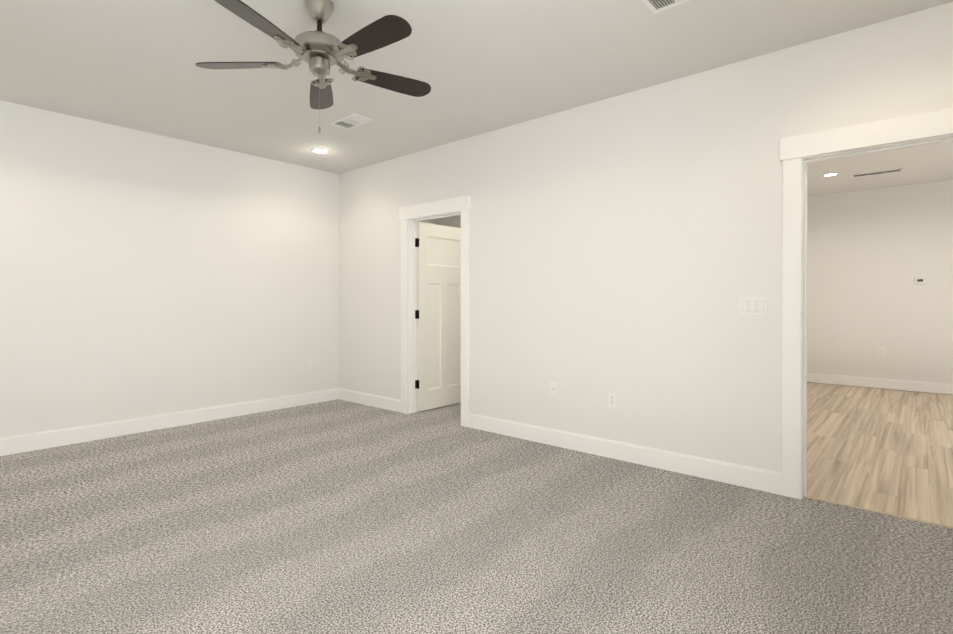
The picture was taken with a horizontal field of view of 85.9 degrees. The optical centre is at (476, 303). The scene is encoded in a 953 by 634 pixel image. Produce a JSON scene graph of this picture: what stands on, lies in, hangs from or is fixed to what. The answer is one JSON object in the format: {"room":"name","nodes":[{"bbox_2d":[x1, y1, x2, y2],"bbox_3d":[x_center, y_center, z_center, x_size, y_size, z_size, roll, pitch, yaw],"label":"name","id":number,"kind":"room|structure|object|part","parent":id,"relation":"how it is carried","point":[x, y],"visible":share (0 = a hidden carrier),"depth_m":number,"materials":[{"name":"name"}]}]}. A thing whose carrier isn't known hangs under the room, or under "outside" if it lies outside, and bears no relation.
{"room":"empty bedroom","nodes":[
{"label":"empty bedroom","id":0,"kind":"room"},
{"bbox_2d":[0,100,437,437],"bbox_3d":[-2.574,-0.202,5.298,0.120,2.740,6.240,0,0,41],"label":"wall","id":1,"kind":"structure","parent":0,"point":[144,274],"depth_m":4.71,"materials":[{"name":"paint"}]},
{"bbox_2d":[306,360,311,370],"bbox_3d":[-1.943,0.715,5.933,0.008,0.117,0.072,0,0,41],"label":"electrical outlet","id":2,"kind":"object","parent":1,"relation":"attached to","point":[308,364],"visible":1,"depth_m":5.93,"materials":[{"name":"white plastic"}]},
{"bbox_2d":[438,215,460,227],"bbox_3d":[0.579,-0.209,6.614,2.920,2.740,0.120,0,0,41],"label":"wall","id":3,"kind":"structure","parent":0,"point":[452,221],"depth_m":7.34,"materials":[{"name":"paint"}]},
{"bbox_2d":[0,399,952,633],"bbox_3d":[-0.281,1.227,3.316,6.190,0.100,6.240,0,0,41],"label":"floor carpet","id":4,"kind":"object","parent":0,"point":[338,516],"visible":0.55,"depth_m":2.53,"materials":[{"name":"grey carpet"}]},
{"bbox_2d":[0,0,952,195],"bbox_3d":[1.672,-1.626,3.991,8.240,0.120,9.840,0,0,41],"label":"ceiling","id":5,"kind":"structure","parent":0,"point":[479,67],"depth_m":3.33,"materials":[{"name":"paint"}]},
{"bbox_2d":[195,0,430,133],"bbox_3d":[-0.773,-1.221,2.634,1.200,0.677,1.238,0,0,41],"label":"ceiling fan","id":6,"kind":"object","parent":5,"relation":"hanging from","point":[319,51],"visible":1,"depth_m":2.60,"materials":[{"name":"brown wood"}]},
{"label":"blade","id":7,"kind":"part","parent":6,"relation":"part of","materials":[{"name":"wood"}]},
{"bbox_3d":[-0.960,-1.243,2.263,0.144,0.006,0.453,14,5,20],"label":"blade","id":8,"kind":"part","parent":6,"relation":"part of","materials":[{"name":"wood"}]},
{"bbox_3d":[-0.815,-1.429,2.658,0.048,0.082,0.048,0,0,41],"label":"rod","id":9,"kind":"part","parent":6,"relation":"part of","materials":[{"name":"brown metal"}]},
{"bbox_3d":[-0.815,-1.032,2.660,0.013,0.299,0.013,0,0,41],"label":"chain","id":10,"kind":"part","parent":6,"relation":"part of","materials":[{"name":"silver metal"}]},
{"bbox_3d":[-0.929,-1.247,3.064,0.144,0.006,0.453,-14,4,-15],"label":"blade","id":11,"kind":"part","parent":6,"relation":"part of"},
{"bbox_3d":[-0.484,-1.243,2.398,0.453,0.006,0.144,0,-13,38],"label":"blade","id":12,"kind":"part","parent":6,"relation":"part of","materials":[{"name":"brown wood"}]},
{"label":"blade","id":13,"kind":"part","parent":6,"relation":"part of","materials":[{"name":"brown wood"}]},
{"bbox_2d":[311,148,328,153],"bbox_3d":[-1.608,-1.568,5.261,0.186,0.009,0.186,0,0,41],"label":"recessed light","id":14,"kind":"object","parent":5,"relation":"in","point":[320,150],"visible":0.98,"depth_m":5.25,"materials":[{"name":"white plastic"}]},
{"bbox_2d":[329,113,372,128],"bbox_3d":[-1.079,-1.564,4.405,0.360,0.009,0.200,0,0,41],"label":"ceiling vent","id":15,"kind":"object","parent":5,"relation":"in","point":[353,120],"visible":1,"depth_m":4.39,"materials":[{"name":"white metal"}]},
{"bbox_2d":[642,0,689,13],"bbox_3d":[1.023,-1.555,2.555,0.360,0.009,0.200,0,0,41],"label":"ceiling vent","id":16,"kind":"object","parent":5,"relation":"in","point":[659,6],"visible":1,"depth_m":2.66,"materials":[{"name":"white metal"}]},
{"bbox_2d":[821,172,839,176],"bbox_3d":[4.319,-1.572,6.249,0.186,0.009,0.186,0,0,41],"label":"recessed light","id":17,"kind":"object","parent":5,"relation":"in","point":[830,174],"visible":1,"depth_m":6.24,"materials":[{"name":"white plastic"}]},
{"bbox_2d":[850,168,903,177],"bbox_3d":[4.821,-1.572,6.171,0.500,0.009,0.170,0,0,41],"label":"ceiling vent","id":18,"kind":"object","parent":5,"relation":"in","point":[878,172],"visible":1,"depth_m":6.15,"materials":[{"name":"white metal"}]},
{"bbox_2d":[339,2,952,472],"bbox_3d":[0.610,-0.198,4.337,6.190,2.740,0.120,0,0,41],"label":"wall","id":19,"kind":"structure","parent":0,"point":[627,248],"depth_m":3.75,"materials":[{"name":"paint"}]},
{"bbox_2d":[399,195,470,426],"bbox_3d":[-0.391,0.133,5.206,0.800,2.070,0.120,0,0,41],"label":"door frame","id":20,"kind":"structure","parent":19,"relation":"attached to","point":[412,320],"depth_m":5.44,"materials":[{"name":"white paint"}]},
{"bbox_2d":[415,238,418,388],"bbox_3d":[-0.635,0.107,5.484,0.037,1.618,0.038,0,0,41],"label":"closet door hinges","id":21,"kind":"object","parent":20,"relation":"attached to","point":[416,313],"visible":1,"depth_m":5.49,"materials":[{"name":"brown metal"}]},
{"bbox_2d":[417,222,460,410],"bbox_3d":[-0.374,0.138,5.775,0.035,2.030,0.754,0,0,41],"label":"closet door","id":22,"kind":"structure","parent":19,"relation":"in","point":[439,309],"depth_m":5.71,"materials":[{"name":"white paint"}]},
{"bbox_2d":[0,373,952,494],"bbox_3d":[1.672,1.106,4.004,8.000,0.135,9.600,0,0,41],"label":"baseboard","id":23,"kind":"structure","parent":19,"relation":"attached to","point":[769,481],"depth_m":4.38,"materials":[{"name":"white paint"}]},
{"bbox_2d":[550,381,557,395],"bbox_3d":[0.637,0.703,4.228,0.072,0.117,0.015,0,0,41],"label":"outlet","id":24,"kind":"object","parent":19,"relation":"attached to","point":[553,388],"visible":1,"depth_m":4.23,"materials":[{"name":"white plastic"}]},
{"bbox_2d":[608,392,616,408],"bbox_3d":[1.032,0.734,3.890,0.072,0.117,0.008,0,0,41],"label":"electrical outlet","id":25,"kind":"object","parent":19,"relation":"attached to","point":[612,400],"visible":1,"depth_m":3.89,"materials":[{"name":"white plastic"}]},
{"bbox_2d":[739,297,767,315],"bbox_3d":[1.757,0.018,3.257,0.165,0.117,0.008,0,0,41],"label":"switch plate","id":26,"kind":"object","parent":19,"relation":"attached to","point":[754,306],"visible":1,"depth_m":3.25,"materials":[{"name":"white plastic"}]},
{"bbox_2d":[780,107,952,498],"bbox_3d":[2.306,0.084,2.867,1.038,2.190,0.172,0,0,41],"label":"door frame","id":27,"kind":"structure","parent":19,"relation":"attached to","point":[795,150],"depth_m":3.09,"materials":[{"name":"white paint"}]},
{"bbox_2d":[807,382,952,526],"bbox_3d":[4.241,1.222,4.738,5.320,0.096,5.365,0,0,41],"label":"floor","id":28,"kind":"structure","parent":0,"point":[890,451],"depth_m":4.13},
{"bbox_2d":[804,496,952,528],"bbox_3d":[2.303,1.179,2.870,0.800,0.008,0.023,0,0,41],"label":"transition strip","id":29,"kind":"object","parent":28,"relation":"on","point":[880,512],"visible":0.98,"depth_m":2.88,"materials":[{"name":"beige wood"}]},
{"bbox_2d":[807,180,952,383],"bbox_3d":[6.005,-0.209,6.673,5.200,2.740,0.120,0,0,41],"label":"wall","id":30,"kind":"structure","parent":0,"point":[872,254],"depth_m":6.99,"materials":[{"name":"paint"}]},
{"bbox_2d":[879,347,884,355],"bbox_3d":[5.540,0.660,6.996,0.072,0.117,0.008,0,0,41],"label":"electrical outlet","id":31,"kind":"object","parent":30,"relation":"attached to","point":[881,351],"visible":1,"depth_m":7.00,"materials":[{"name":"white plastic"}]},
{"bbox_2d":[915,277,925,283],"bbox_3d":[5.828,-0.299,6.729,0.110,0.085,0.027,0,0,41],"label":"thermostat","id":32,"kind":"object","parent":30,"relation":"attached to","point":[920,280],"visible":1,"depth_m":6.72,"materials":[{"name":"white plastic"}]}
]}

